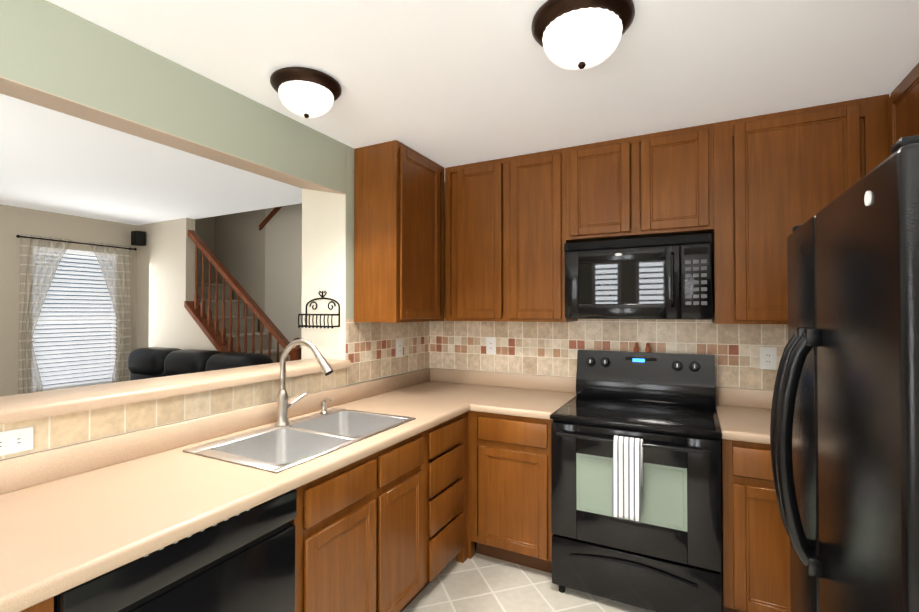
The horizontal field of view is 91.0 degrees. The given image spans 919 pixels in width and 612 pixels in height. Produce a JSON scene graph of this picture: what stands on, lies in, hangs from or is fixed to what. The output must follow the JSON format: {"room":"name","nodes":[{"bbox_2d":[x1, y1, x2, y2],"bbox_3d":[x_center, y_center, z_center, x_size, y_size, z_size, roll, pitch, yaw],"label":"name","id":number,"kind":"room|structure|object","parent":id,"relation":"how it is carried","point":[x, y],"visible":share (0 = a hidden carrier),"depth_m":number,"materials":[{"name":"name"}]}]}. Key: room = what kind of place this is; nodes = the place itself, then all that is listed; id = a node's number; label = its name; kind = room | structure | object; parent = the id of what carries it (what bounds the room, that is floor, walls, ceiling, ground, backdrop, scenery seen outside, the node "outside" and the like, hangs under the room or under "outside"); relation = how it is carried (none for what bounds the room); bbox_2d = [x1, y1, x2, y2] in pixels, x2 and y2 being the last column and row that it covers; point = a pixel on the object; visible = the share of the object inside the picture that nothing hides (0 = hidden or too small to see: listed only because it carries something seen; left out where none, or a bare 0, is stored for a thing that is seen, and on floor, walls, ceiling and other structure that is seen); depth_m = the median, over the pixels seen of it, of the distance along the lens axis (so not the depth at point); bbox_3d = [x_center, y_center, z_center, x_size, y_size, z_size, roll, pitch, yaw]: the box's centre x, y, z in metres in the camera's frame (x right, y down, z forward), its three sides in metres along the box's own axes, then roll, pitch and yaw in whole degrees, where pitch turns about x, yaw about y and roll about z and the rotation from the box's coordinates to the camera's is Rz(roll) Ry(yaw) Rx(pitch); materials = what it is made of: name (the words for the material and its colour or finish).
{"room":"kitchen","nodes":[
{"label":"kitchen","id":0,"kind":"room"},
{"bbox_2d":[0,204,214,396],"bbox_3d":[-4.641,-0.201,3.612,0.120,3.398,5.620,0,-1,27],"label":"wall","id":1,"kind":"structure","parent":0,"point":[14,221],"depth_m":4.42,"materials":[{"name":"beige paint"}]},
{"bbox_2d":[32,249,116,390],"bbox_3d":[-4.038,0.132,4.755,0.092,1.434,0.744,0,-1,27],"label":"living room window","id":2,"kind":"structure","parent":1,"relation":"in","point":[74,338],"depth_m":4.75,"materials":[{"name":"white plastic"}]},
{"bbox_2d":[16,234,136,393],"bbox_3d":[-3.959,0.274,4.712,0.079,1.915,1.038,0,-1,27],"label":"sheer curtains","id":3,"kind":"object","parent":1,"relation":"hanging from","point":[41,257],"visible":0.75,"depth_m":4.48,"materials":[{"name":"white fabric"}]},
{"bbox_2d":[136,218,216,350],"bbox_3d":[-2.153,-0.190,4.468,3.520,3.398,0.100,0,-1,27],"label":"wall","id":4,"kind":"structure","parent":0,"point":[165,273],"depth_m":4.96,"materials":[{"name":"beige paint"}]},
{"bbox_2d":[131,230,144,245],"bbox_3d":[-3.627,-0.763,5.108,0.110,0.160,0.120,0,-1,27],"label":"speaker","id":5,"kind":"object","parent":4,"relation":"attached to","point":[137,238],"visible":1,"depth_m":5.06},
{"bbox_2d":[0,0,427,459],"bbox_3d":[-1.493,0.246,1.506,0.360,2.453,4.768,0,-1,27],"label":"wall","id":6,"kind":"structure","parent":0,"point":[54,57],"depth_m":1.90,"materials":[{"name":"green paint"}]},
{"bbox_2d":[0,368,345,459],"bbox_3d":[-1.085,0.409,1.896,0.004,0.111,1.778,0,-1,27],"label":"wall tile","id":7,"kind":"object","parent":6,"relation":"attached to","point":[56,431],"depth_m":1.73,"materials":[{"name":"beige tile"}]},
{"bbox_2d":[0,426,33,455],"bbox_3d":[-1.355,0.410,1.355,0.006,0.072,0.118,0,-1,27],"label":"electrical outlet","id":8,"kind":"object","parent":7,"relation":"attached to","point":[16,440],"visible":1,"depth_m":1.37,"materials":[{"name":"white plastic"}]},
{"bbox_2d":[0,358,350,423],"bbox_3d":[-1.193,0.332,1.930,0.305,0.040,1.818,0,-1,27],"label":"bar ledge","id":9,"kind":"object","parent":6,"relation":"on","point":[23,407],"visible":1,"depth_m":1.72,"materials":[{"name":"laminate"}]},
{"bbox_2d":[298,291,339,328],"bbox_3d":[-0.856,0.019,2.745,0.282,0.231,0.072,0,-1,27],"label":"shelf rack","id":10,"kind":"object","parent":6,"relation":"attached to","point":[316,325],"visible":1,"depth_m":2.73,"materials":[{"name":"black metal"}]},
{"bbox_2d":[346,319,428,384],"bbox_3d":[-0.459,0.279,3.113,0.004,0.394,0.952,0,-1,27],"label":"wall tile","id":11,"kind":"structure","parent":6,"relation":"attached to","point":[370,350],"depth_m":3.01,"materials":[{"name":"tile"}]},
{"bbox_2d":[396,339,402,357],"bbox_3d":[-0.421,0.298,3.171,0.006,0.125,0.078,0,-1,27],"label":"electrical outlet","id":12,"kind":"object","parent":11,"relation":"attached to","point":[399,347],"visible":1,"depth_m":3.17,"materials":[{"name":"white plastic"}]},
{"bbox_2d":[354,140,443,322],"bbox_3d":[-0.365,-0.430,2.932,0.331,1.059,0.570,0,-1,27],"label":"upper cabinet","id":13,"kind":"object","parent":6,"relation":"attached to","point":[398,231],"visible":1,"depth_m":2.71,"materials":[{"name":"brown wood"}]},
{"bbox_2d":[215,203,301,360],"bbox_3d":[-1.682,-0.181,5.252,3.640,3.398,0.235,0,-1,27],"label":"wall","id":14,"kind":"structure","parent":0,"point":[258,254],"depth_m":5.42,"materials":[{"name":"beige paint"}]},
{"bbox_2d":[0,0,918,224],"bbox_3d":[-1.737,-1.031,1.649,7.090,0.100,5.010,0,-1,27],"label":"ceiling","id":15,"kind":"structure","parent":0,"point":[447,83],"depth_m":1.93,"materials":[{"name":"white paint"}]},
{"bbox_2d":[270,67,341,117],"bbox_3d":[-0.671,-0.900,1.981,0.298,0.151,0.298,0,-1,27],"label":"ceiling light","id":16,"kind":"object","parent":15,"relation":"attached to","point":[305,92],"visible":1,"depth_m":1.90,"materials":[{"name":"white glass"}]},
{"bbox_2d":[531,0,634,70],"bbox_3d":[0.417,-0.895,1.540,0.339,0.172,0.339,0,-1,27],"label":"ceiling light","id":17,"kind":"object","parent":15,"relation":"attached to","point":[577,35],"visible":1,"depth_m":1.46,"materials":[{"name":"white glass"}]},
{"bbox_2d":[402,542,652,611],"bbox_3d":[-0.119,1.513,0.784,3.450,0.100,5.010,0,-1,27],"label":"floor","id":18,"kind":"structure","parent":0,"point":[476,582],"depth_m":2.33,"materials":[{"name":"tile"}]},
{"bbox_2d":[54,489,296,611],"bbox_3d":[-0.937,1.035,1.341,0.584,0.870,0.624,0,-1,27],"label":"dishwasher","id":19,"kind":"object","parent":18,"relation":"on","point":[244,561],"visible":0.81,"depth_m":1.24,"materials":[{"name":"black metal"}]},
{"bbox_2d":[316,412,467,608],"bbox_3d":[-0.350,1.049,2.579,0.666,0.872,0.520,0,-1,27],"label":"base cabinet","id":20,"kind":"object","parent":18,"relation":"on","point":[385,530],"depth_m":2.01,"materials":[{"name":"brown wood"}]},
{"bbox_2d":[0,370,495,611],"bbox_3d":[-0.549,0.535,2.173,0.690,0.142,2.700,0,-1,27],"label":"countertop","id":21,"kind":"structure","parent":20,"relation":"on","point":[73,516],"depth_m":1.39,"materials":[{"name":"laminate"}]},
{"bbox_2d":[183,408,415,472],"bbox_3d":[-0.643,0.656,2.001,0.517,0.196,0.855,0,-1,27],"label":"sink","id":22,"kind":"object","parent":21,"relation":"in","point":[274,448],"visible":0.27,"depth_m":2.02,"materials":[{"name":"silver metal"}]},
{"bbox_2d":[320,398,332,413],"bbox_3d":[-0.693,0.519,2.354,0.078,0.084,0.042,0,-1,27],"label":"soap dispenser","id":23,"kind":"object","parent":22,"relation":"on","point":[324,407],"visible":0.98,"depth_m":2.35,"materials":[{"name":"silver metal"}]},
{"bbox_2d":[275,339,332,425],"bbox_3d":[-0.707,0.356,2.113,0.298,0.403,0.160,0,-1,27],"label":"faucet","id":24,"kind":"object","parent":21,"relation":"on","point":[283,403],"visible":1,"depth_m":2.10,"materials":[{"name":"silver metal"}]},
{"bbox_2d":[400,368,487,379],"bbox_3d":[-0.077,0.547,3.087,0.450,0.142,0.642,0,-1,27],"label":"countertop","id":25,"kind":"structure","parent":20,"relation":"on","point":[430,373],"depth_m":3.41,"materials":[{"name":"laminate"}]},
{"bbox_2d":[472,372,575,419],"bbox_3d":[0.436,0.543,2.812,0.476,0.142,0.662,0,-1,27],"label":"countertop","id":26,"kind":"structure","parent":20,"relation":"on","point":[514,394],"depth_m":2.94,"materials":[{"name":"laminate"}]},
{"bbox_2d":[468,411,552,572],"bbox_3d":[0.419,1.052,2.821,0.516,0.872,0.651,0,-1,27],"label":"base cabinet","id":27,"kind":"object","parent":18,"relation":"on","point":[509,488],"visible":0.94,"depth_m":2.54,"materials":[{"name":"brown wood"}]},
{"bbox_2d":[550,349,721,611],"bbox_3d":[0.955,0.881,2.441,0.780,1.205,0.755,0,-1,27],"label":"range","id":28,"kind":"object","parent":18,"relation":"on","point":[664,554],"visible":1,"depth_m":2.22,"materials":[{"name":"black metal"}]},
{"bbox_2d":[612,436,642,521],"bbox_3d":[0.788,0.802,2.116,0.133,0.370,0.059,0,-1,27],"label":"towel","id":29,"kind":"object","parent":28,"relation":"hanging from","point":[627,480],"visible":1,"depth_m":2.10,"materials":[{"name":"white fabric"}]},
{"bbox_2d":[634,342,650,351],"bbox_3d":[1.119,0.253,2.766,0.097,0.058,0.031,0,-1,27],"label":"figurine","id":30,"kind":"object","parent":28,"relation":"on","point":[647,348],"visible":1,"depth_m":2.76,"materials":[{"name":"brown ceramic"}]},
{"bbox_2d":[721,438,790,611],"bbox_3d":[1.552,1.045,2.237,0.459,0.872,0.651,0,-1,27],"label":"base cabinet","id":31,"kind":"object","parent":18,"relation":"on","point":[755,557],"visible":0.54,"depth_m":2.01,"materials":[{"name":"brown wood"}]},
{"bbox_2d":[715,387,773,443],"bbox_3d":[1.793,0.535,2.113,1.012,0.142,0.662,0,-1,27],"label":"countertop","id":32,"kind":"structure","parent":31,"relation":"on","point":[744,414],"depth_m":2.39,"materials":[{"name":"laminate"}]},
{"bbox_2d":[770,135,918,611],"bbox_3d":[1.179,0.596,0.903,0.891,1.708,0.910,0,-1,27],"label":"fridge","id":33,"kind":"object","parent":18,"relation":"on","point":[844,434],"visible":1,"depth_m":0.86,"materials":[{"name":"black metal"}]},
{"bbox_2d":[429,182,762,389],"bbox_3d":[1.000,0.263,2.973,3.450,2.455,0.120,0,-1,27],"label":"wall","id":34,"kind":"structure","parent":0,"point":[444,270],"depth_m":3.49,"materials":[{"name":"grey paint"}]},
{"bbox_2d":[445,147,577,321],"bbox_3d":[0.359,-0.429,3.049,0.878,1.059,0.331,0,-1,27],"label":"upper cabinet","id":35,"kind":"object","parent":34,"relation":"attached to","point":[509,220],"depth_m":2.90,"materials":[{"name":"brown wood"}]},
{"bbox_2d":[429,317,787,389],"bbox_3d":[1.078,0.276,2.861,2.966,0.394,0.004,0,-1,27],"label":"wall tile","id":36,"kind":"structure","parent":34,"relation":"attached to","point":[545,348],"depth_m":2.96,"materials":[{"name":"tile"}]},
{"bbox_2d":[486,337,495,353],"bbox_3d":[0.230,0.289,3.290,0.078,0.125,0.006,0,-1,27],"label":"electrical outlet","id":37,"kind":"object","parent":36,"relation":"attached to","point":[490,345],"visible":1,"depth_m":3.29,"materials":[{"name":"white plastic"}]},
{"bbox_2d":[760,347,776,369],"bbox_3d":[1.724,0.293,2.521,0.078,0.125,0.006,0,-1,27],"label":"electrical outlet","id":38,"kind":"object","parent":36,"relation":"attached to","point":[768,358],"visible":1,"depth_m":2.52,"materials":[{"name":"white plastic"}]},
{"bbox_2d":[573,123,716,241],"bbox_3d":[1.060,-0.682,2.691,0.780,0.561,0.331,0,-1,27],"label":"upper cabinet","id":39,"kind":"object","parent":34,"relation":"attached to","point":[659,184],"depth_m":2.52,"materials":[{"name":"brown wood"}]},
{"bbox_2d":[564,233,711,319],"bbox_3d":[1.034,-0.149,2.639,0.764,0.446,0.432,0,-1,27],"label":"microwave","id":40,"kind":"object","parent":39,"relation":"attached to","point":[666,277],"visible":1,"depth_m":2.47,"materials":[{"name":"black"}]},
{"bbox_2d":[701,94,888,323],"bbox_3d":[1.701,-0.437,2.358,0.742,1.059,0.331,0,-1,27],"label":"upper cabinet","id":41,"kind":"object","parent":34,"relation":"attached to","point":[749,193],"depth_m":2.25,"materials":[{"name":"brown wood"}]},
{"bbox_3d":[-3.077,1.538,2.785,3.638,0.100,5.860,0,-1,27],"label":"floor","id":42,"kind":"structure","parent":0,"visible":0},
{"bbox_2d":[127,347,273,380],"bbox_3d":[-2.618,0.961,4.052,2.340,1.085,0.920,0,-1,27],"label":"sofa","id":43,"kind":"object","parent":42,"relation":"on","point":[148,362],"visible":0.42,"depth_m":4.16,"materials":[{"name":"black leather"}]},
{"bbox_2d":[198,283,282,362],"bbox_3d":[-2.412,0.616,5.081,2.485,1.800,0.766,0,-1,27],"label":"stairs","id":44,"kind":"structure","parent":42,"relation":"on","point":[242,323],"depth_m":5.35,"materials":[{"name":"beige carpet"}]},
{"bbox_2d":[184,230,300,361],"bbox_3d":[-2.157,0.344,4.464,1.650,2.330,0.128,0,-1,27],"label":"stair rail","id":45,"kind":"object","parent":42,"relation":"on","point":[208,327],"visible":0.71,"depth_m":4.57,"materials":[{"name":"brown wood"}]},
{"bbox_3d":[1.361,0.227,0.037,0.120,2.455,4.768,0,-1,27],"label":"wall","id":46,"kind":"structure","parent":0,"visible":0},
{"bbox_2d":[888,63,918,155],"bbox_3d":[1.990,-0.627,1.774,0.336,0.694,0.476,0,-1,27],"label":"upper cabinet","id":47,"kind":"object","parent":46,"relation":"attached to","point":[903,109],"visible":0.42,"depth_m":1.84,"materials":[{"name":"brown wood"}]}
]}

